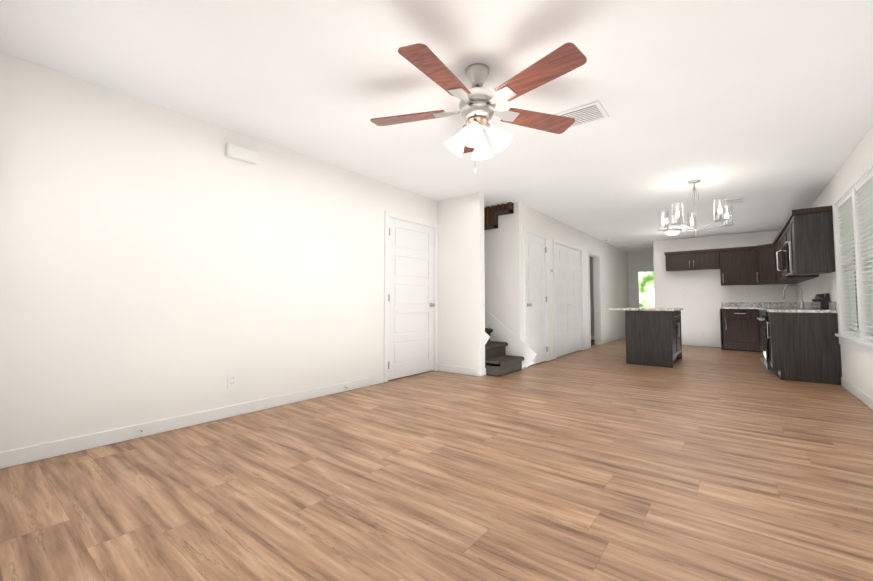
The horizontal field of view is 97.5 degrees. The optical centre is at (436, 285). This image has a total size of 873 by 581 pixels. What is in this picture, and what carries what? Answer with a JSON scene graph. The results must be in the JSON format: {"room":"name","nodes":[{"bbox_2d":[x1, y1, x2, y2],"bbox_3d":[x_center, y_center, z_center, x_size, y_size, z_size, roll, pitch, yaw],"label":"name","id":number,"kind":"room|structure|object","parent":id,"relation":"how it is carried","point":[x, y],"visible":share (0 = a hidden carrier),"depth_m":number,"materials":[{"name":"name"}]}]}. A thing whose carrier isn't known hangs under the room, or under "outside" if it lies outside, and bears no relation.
{"room":"empty living room","nodes":[
{"label":"empty living room","id":0,"kind":"room"},
{"bbox_2d":[0,52,436,451],"bbox_3d":[-1.308,-0.082,3.926,0.120,2.440,4.355,-2,-3,38],"label":"wall","id":1,"kind":"structure","parent":0,"point":[157,262],"depth_m":2.86,"materials":[{"name":"paint"}]},
{"bbox_2d":[0,375,383,468],"bbox_3d":[-1.601,1.066,3.368,0.038,0.095,3.165,-2,-3,38],"label":"baseboard","id":2,"kind":"structure","parent":1,"relation":"attached to","point":[15,457],"depth_m":2.82,"materials":[{"name":"white wood"}]},
{"bbox_2d":[228,373,236,387],"bbox_3d":[-1.727,0.808,3.244,0.009,0.118,0.075,-2,-3,38],"label":"outlet","id":3,"kind":"object","parent":1,"relation":"attached to","point":[232,380],"depth_m":3.24,"materials":[{"name":"white plastic"}]},
{"bbox_2d":[226,143,257,164],"bbox_3d":[-1.692,-1.145,3.345,0.050,0.110,0.260,-2,-3,38],"label":"door chime","id":4,"kind":"object","parent":1,"relation":"attached to","point":[237,152],"visible":1,"depth_m":3.32,"materials":[{"name":"white plastic"}]},
{"bbox_2d":[388,218,434,379],"bbox_3d":[-0.311,0.173,5.072,0.103,2.014,0.912,-2,-3,38],"label":"closet door","id":5,"kind":"structure","parent":1,"relation":"in","point":[411,304],"depth_m":5.05,"materials":[{"name":"white wood"}]},
{"bbox_2d":[0,337,872,580],"bbox_3d":[2.766,1.236,5.464,4.570,0.050,12.820,-2,-3,38],"label":"floor","id":6,"kind":"structure","parent":0,"point":[603,462],"depth_m":2.00,"materials":[{"name":"brown wood"}]},
{"bbox_2d":[485,328,523,376],"bbox_3d":[-0.390,0.018,6.395,3.662,2.470,0.662,-2,-3,38],"label":"stair","id":7,"kind":"structure","parent":6,"relation":"on","point":[499,362],"depth_m":5.28,"materials":[{"name":"carpet"}]},
{"bbox_2d":[625,311,681,367],"bbox_3d":[3.628,0.832,6.332,0.668,0.840,1.220,-2,-3,38],"label":"kitchen island","id":8,"kind":"object","parent":6,"relation":"on","point":[653,336],"depth_m":5.87,"materials":[{"name":"black wood"}]},
{"bbox_2d":[607,307,682,310],"bbox_3d":[3.526,0.398,6.432,0.925,0.036,1.290,-2,-3,38],"label":"island countertop","id":9,"kind":"structure","parent":8,"relation":"on","point":[624,308],"depth_m":5.92,"materials":[{"name":"grey stone"}]},
{"bbox_2d":[720,308,755,351],"bbox_3d":[6.270,0.901,7.821,0.670,0.840,0.675,-2,-3,38],"label":"base cabinet","id":10,"kind":"object","parent":6,"relation":"on","point":[738,333],"depth_m":7.67,"materials":[{"name":"brown wood"}]},
{"bbox_2d":[752,308,759,351],"bbox_3d":[6.271,0.863,7.001,0.673,0.840,0.769,-2,-3,38],"label":"base cabinet","id":11,"kind":"object","parent":6,"relation":"on","point":[755,311],"depth_m":7.49,"materials":[{"name":"black wood"}]},
{"bbox_2d":[760,340,762,351],"bbox_3d":[5.883,0.837,6.453,0.608,0.840,0.807,-2,-3,38],"label":"base cabinet","id":12,"kind":"object","parent":6,"relation":"on","point":[761,341],"depth_m":6.97,"materials":[{"name":"black wood"}]},
{"bbox_2d":[760,312,767,339],"bbox_3d":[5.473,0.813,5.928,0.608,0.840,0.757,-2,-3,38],"label":"base cabinet","id":13,"kind":"object","parent":6,"relation":"on","point":[761,331],"depth_m":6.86,"materials":[{"name":"black wood"}]},
{"bbox_2d":[757,293,829,371],"bbox_3d":[4.960,0.651,5.365,0.694,1.051,0.765,-2,-3,38],"label":"range","id":14,"kind":"object","parent":6,"relation":"on","point":[820,301],"visible":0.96,"depth_m":5.24,"materials":[{"name":"black"}]},
{"bbox_2d":[768,312,841,384],"bbox_3d":[4.623,0.762,4.843,0.608,0.840,0.456,-2,-3,38],"label":"base cabinet","id":15,"kind":"object","parent":6,"relation":"on","point":[804,345],"depth_m":4.66,"materials":[{"name":"black wood"}]},
{"bbox_2d":[765,308,836,311],"bbox_3d":[4.609,0.325,4.869,0.638,0.035,0.467,-2,-3,38],"label":"countertop","id":16,"kind":"structure","parent":15,"relation":"on","point":[830,309],"depth_m":4.77,"materials":[{"name":"grey stone"}]},
{"bbox_2d":[0,0,872,252],"bbox_3d":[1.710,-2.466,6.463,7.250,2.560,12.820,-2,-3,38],"label":"ceiling","id":17,"kind":"structure","parent":0,"point":[764,108],"depth_m":2.62,"materials":[{"name":"paint"}]},
{"bbox_2d":[370,42,586,173],"bbox_3d":[0.247,-1.038,2.397,1.390,0.671,1.358,-2,-3,38],"label":"ceiling fan","id":18,"kind":"object","parent":17,"relation":"hanging from","point":[477,105],"visible":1,"depth_m":2.33,"materials":[{"name":"brown wood"}]},
{"bbox_2d":[484,202,513,229],"bbox_3d":[0.688,-0.939,5.969,1.080,0.533,0.097,-2,-3,38],"label":"stair","id":19,"kind":"structure","parent":17,"relation":"attached to","point":[492,213],"depth_m":5.79,"materials":[{"name":"brown wood"}]},
{"bbox_2d":[552,100,608,128],"bbox_3d":[1.136,-1.337,3.034,0.360,0.016,0.300,-2,-3,38],"label":"ceiling vent","id":20,"kind":"object","parent":17,"relation":"in","point":[594,111],"visible":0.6,"depth_m":2.98,"materials":[{"name":"white plastic"}]},
{"bbox_2d":[620,244,652,248],"bbox_3d":[5.221,-1.012,9.988,0.750,0.016,0.400,-2,-3,38],"label":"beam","id":21,"kind":"structure","parent":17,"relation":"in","point":[637,246],"depth_m":9.95,"materials":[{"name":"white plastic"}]},
{"bbox_2d":[664,229,680,234],"bbox_3d":[4.792,-1.071,7.785,0.310,0.105,0.310,-2,-3,38],"label":"light","id":22,"kind":"object","parent":17,"relation":"attached to","point":[671,232],"visible":0.9,"depth_m":7.70,"materials":[{"name":"white glass"}]},
{"bbox_2d":[657,179,734,235],"bbox_3d":[3.134,-0.931,4.667,0.783,0.675,0.787,-2,-3,38],"label":"chandelier","id":23,"kind":"object","parent":17,"relation":"hanging from","point":[723,217],"visible":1,"depth_m":4.58,"materials":[{"name":"silver metal"}]},
{"bbox_2d":[716,197,745,205],"bbox_3d":[4.278,-1.217,5.589,0.360,0.016,0.300,-2,-3,38],"label":"ceiling vent","id":24,"kind":"object","parent":17,"relation":"in","point":[736,200],"visible":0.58,"depth_m":5.54,"materials":[{"name":"white plastic"}]},
{"bbox_2d":[437,192,484,368],"bbox_3d":[-0.736,-1.206,6.222,3.420,4.900,0.120,-2,-3,38],"label":"wall pier","id":25,"kind":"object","parent":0,"point":[461,312],"visible":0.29,"depth_m":5.25,"materials":[{"name":"paint"}]},
{"bbox_2d":[437,364,483,375],"bbox_3d":[0.300,1.153,5.233,0.734,0.095,0.043,-2,-3,38],"label":"baseboard","id":26,"kind":"structure","parent":25,"relation":"attached to","point":[440,367],"depth_m":5.19,"materials":[{"name":"white wood"}]},
{"bbox_2d":[484,202,523,355],"bbox_3d":[-0.220,-1.177,6.833,3.720,4.900,0.120,-2,-3,38],"label":"wall","id":27,"kind":"structure","parent":0,"point":[503,250],"depth_m":5.69,"materials":[{"name":"paint"}]},
{"bbox_2d":[494,278,501,285],"bbox_3d":[0.929,-0.054,5.798,0.120,0.118,0.012,-2,-3,38],"label":"light switch","id":28,"kind":"object","parent":27,"relation":"attached to","point":[497,281],"depth_m":5.80,"materials":[{"name":"white plastic"}]},
{"bbox_2d":[485,309,536,366],"bbox_3d":[0.007,0.024,6.091,3.036,2.351,0.680,-2,-3,38],"label":"trim","id":29,"kind":"structure","parent":27,"relation":"attached to","point":[516,346],"depth_m":5.63,"materials":[{"name":"white wood"}]},
{"bbox_2d":[522,204,628,354],"bbox_3d":[3.453,0.134,8.548,0.120,2.440,7.200,-2,-3,38],"label":"wall","id":30,"kind":"structure","parent":0,"point":[614,273],"depth_m":8.40,"materials":[{"name":"paint"}]},
{"bbox_2d":[526,233,547,365],"bbox_3d":[1.586,0.218,6.036,0.103,2.014,0.764,-2,-3,38],"label":"door","id":31,"kind":"structure","parent":30,"relation":"in","point":[536,249],"depth_m":6.05,"materials":[{"name":"white wood"}]},
{"bbox_2d":[549,354,554,360],"bbox_3d":[1.941,1.210,6.454,0.014,0.095,0.276,-2,-3,38],"label":"baseboard","id":32,"kind":"structure","parent":30,"relation":"attached to","point":[552,356],"depth_m":6.43,"materials":[{"name":"white wood"}]},
{"bbox_2d":[555,244,562,356],"bbox_3d":[2.157,0.263,6.829,0.030,1.998,0.360,-2,-3,38],"label":"door leaf","id":33,"kind":"structure","parent":30,"relation":"in","point":[559,340],"depth_m":6.84,"materials":[{"name":"white wood"}]},
{"bbox_2d":[561,246,569,354],"bbox_3d":[2.380,0.276,7.115,0.030,1.998,0.360,-2,-3,38],"label":"door leaf","id":34,"kind":"structure","parent":30,"relation":"in","point":[565,299],"depth_m":7.10,"materials":[{"name":"white wood"}]},
{"bbox_2d":[568,248,575,352],"bbox_3d":[2.604,0.290,7.401,0.030,1.998,0.360,-2,-3,38],"label":"door leaf","id":35,"kind":"structure","parent":30,"relation":"in","point":[572,322],"depth_m":7.39,"materials":[{"name":"white wood"}]},
{"bbox_2d":[574,250,581,350],"bbox_3d":[2.828,0.303,7.687,0.030,1.998,0.360,-2,-3,38],"label":"door leaf","id":36,"kind":"structure","parent":30,"relation":"in","point":[578,301],"depth_m":7.68,"materials":[{"name":"white wood"}]},
{"bbox_2d":[602,334,625,343],"bbox_3d":[4.741,1.376,10.012,0.038,0.095,2.978,-2,-3,38],"label":"baseboard","id":37,"kind":"structure","parent":30,"relation":"attached to","point":[624,335],"depth_m":9.67,"materials":[{"name":"white wood"}]},
{"bbox_2d":[589,256,593,335],"bbox_3d":[3.038,0.245,10.939,3.480,2.440,0.100,-2,-3,38],"label":"wall","id":38,"kind":"structure","parent":0,"point":[591,296],"depth_m":10.05,"materials":[{"name":"paint"}]},
{"bbox_2d":[628,251,653,306],"bbox_3d":[6.054,0.248,11.005,1.190,2.440,0.120,-2,-3,38],"label":"wall","id":39,"kind":"structure","parent":0,"point":[640,257],"depth_m":11.13,"materials":[{"name":"paint"}]},
{"bbox_2d":[632,266,653,307],"bbox_3d":[6.041,0.447,10.939,0.776,2.014,0.110,-2,-3,38],"label":"back door","id":40,"kind":"structure","parent":39,"relation":"in","point":[636,282],"depth_m":11.12,"materials":[{"name":"white"}]},
{"bbox_2d":[653,230,796,346],"bbox_3d":[6.252,0.126,8.378,2.600,2.440,0.120,-2,-3,38],"label":"wall","id":41,"kind":"structure","parent":0,"point":[706,292],"depth_m":8.53,"materials":[{"name":"paint"}]},
{"bbox_2d":[664,249,719,270],"bbox_3d":[5.703,-0.552,8.545,0.989,0.410,0.340,-2,-3,38],"label":"upper cabinet","id":42,"kind":"object","parent":41,"relation":"attached to","point":[707,258],"depth_m":8.39,"materials":[{"name":"brown wood"}]},
{"bbox_2d":[682,341,720,346],"bbox_3d":[5.696,1.314,8.676,1.250,0.095,0.018,-2,-3,38],"label":"baseboard","id":43,"kind":"structure","parent":41,"relation":"attached to","point":[683,343],"depth_m":8.51,"materials":[{"name":"white wood"}]},
{"bbox_2d":[700,331,705,335],"bbox_3d":[5.920,1.073,8.511,0.110,0.110,0.009,-2,-3,38],"label":"outlet","id":44,"kind":"object","parent":41,"relation":"attached to","point":[702,333],"depth_m":8.51,"materials":[{"name":"white plastic"}]},
{"bbox_2d":[720,246,751,284],"bbox_3d":[6.330,-0.394,8.020,0.625,0.775,0.381,-2,-3,38],"label":"upper cabinet","id":45,"kind":"object","parent":41,"relation":"attached to","point":[735,262],"depth_m":7.93,"materials":[{"name":"brown wood"}]},
{"bbox_2d":[720,304,795,307],"bbox_3d":[6.660,0.402,7.955,1.208,0.100,0.020,-2,-3,38],"label":"backsplash","id":46,"kind":"structure","parent":41,"relation":"attached to","point":[722,305],"depth_m":7.82,"materials":[{"name":"grey stone"}]},
{"bbox_2d":[752,243,771,284],"bbox_3d":[6.673,-0.415,7.570,0.668,0.775,0.669,-2,-3,38],"label":"upper cabinet","id":47,"kind":"object","parent":41,"relation":"attached to","point":[761,254],"depth_m":7.61,"materials":[{"name":"brown wood"}]},
{"bbox_2d":[796,127,872,397],"bbox_3d":[3.918,-0.107,3.386,0.120,2.440,10.870,-2,-3,38],"label":"wall","id":48,"kind":"structure","parent":0,"point":[857,369],"depth_m":4.12,"materials":[{"name":"paint"}]},
{"bbox_2d":[784,221,787,242],"bbox_3d":[5.108,-0.750,5.317,0.341,0.325,0.769,-2,-3,38],"label":"upper cabinet","id":49,"kind":"object","parent":48,"relation":"attached to","point":[786,222],"depth_m":5.58,"materials":[{"name":"black wood"}]},
{"bbox_2d":[776,241,819,275],"bbox_3d":[5.058,-0.369,5.337,0.466,0.425,0.761,-2,-3,38],"label":"microwave","id":50,"kind":"object","parent":49,"relation":"attached to","point":[786,262],"visible":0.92,"depth_m":5.27,"materials":[{"name":"silver metal"}]},
{"bbox_2d":[772,237,803,284],"bbox_3d":[6.290,-0.451,6.848,0.381,0.780,1.140,-2,-3,38],"label":"upper cabinet","id":51,"kind":"object","parent":48,"relation":"attached to","point":[774,281],"depth_m":7.36,"materials":[{"name":"black wood"}]},
{"bbox_2d":[776,225,819,280],"bbox_3d":[5.669,-0.488,6.055,0.381,0.780,1.103,-2,-3,38],"label":"upper cabinet","id":52,"kind":"object","parent":48,"relation":"attached to","point":[780,236],"depth_m":6.43,"materials":[{"name":"black wood"}]},
{"bbox_2d":[788,205,834,276],"bbox_3d":[4.726,-0.545,4.826,0.350,0.780,0.460,-2,-3,38],"label":"upper cabinet","id":53,"kind":"object","parent":48,"relation":"attached to","point":[808,233],"depth_m":4.66,"materials":[{"name":"black wood"}]},
{"bbox_2d":[796,300,836,307],"bbox_3d":[5.915,0.312,6.040,0.020,0.100,3.918,-2,-3,38],"label":"backsplash","id":54,"kind":"structure","parent":48,"relation":"attached to","point":[802,304],"depth_m":6.33,"materials":[{"name":"grey stone"}]},
{"bbox_2d":[832,157,872,356],"bbox_3d":[4.168,-0.195,3.747,0.165,1.690,1.880,-2,-3,38],"label":"window","id":55,"kind":"structure","parent":48,"relation":"in","point":[860,343],"depth_m":3.79,"materials":[{"name":"white"}]},
{"bbox_2d":[837,171,872,339],"bbox_3d":[4.165,-0.222,3.751,0.054,1.464,1.660,-2,-3,38],"label":"window blinds","id":56,"kind":"object","parent":55,"relation":"attached to","point":[864,188],"visible":0.71,"depth_m":3.71,"materials":[{"name":"white plastic"}]},
{"bbox_2d":[841,377,872,409],"bbox_3d":[2.691,0.996,1.872,0.014,0.095,6.541,-2,-3,38],"label":"baseboard","id":57,"kind":"structure","parent":48,"relation":"attached to","point":[866,399],"depth_m":3.82,"materials":[{"name":"white wood"}]},
{"label":"outside","id":58,"kind":"structure","parent":0,"visible":0},
{"bbox_2d":[638,271,654,307],"bbox_3d":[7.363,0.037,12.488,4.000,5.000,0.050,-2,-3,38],"label":"window","id":59,"kind":"structure","parent":58,"point":[642,285],"depth_m":12.74,"materials":[{"name":"glass"}]}
]}

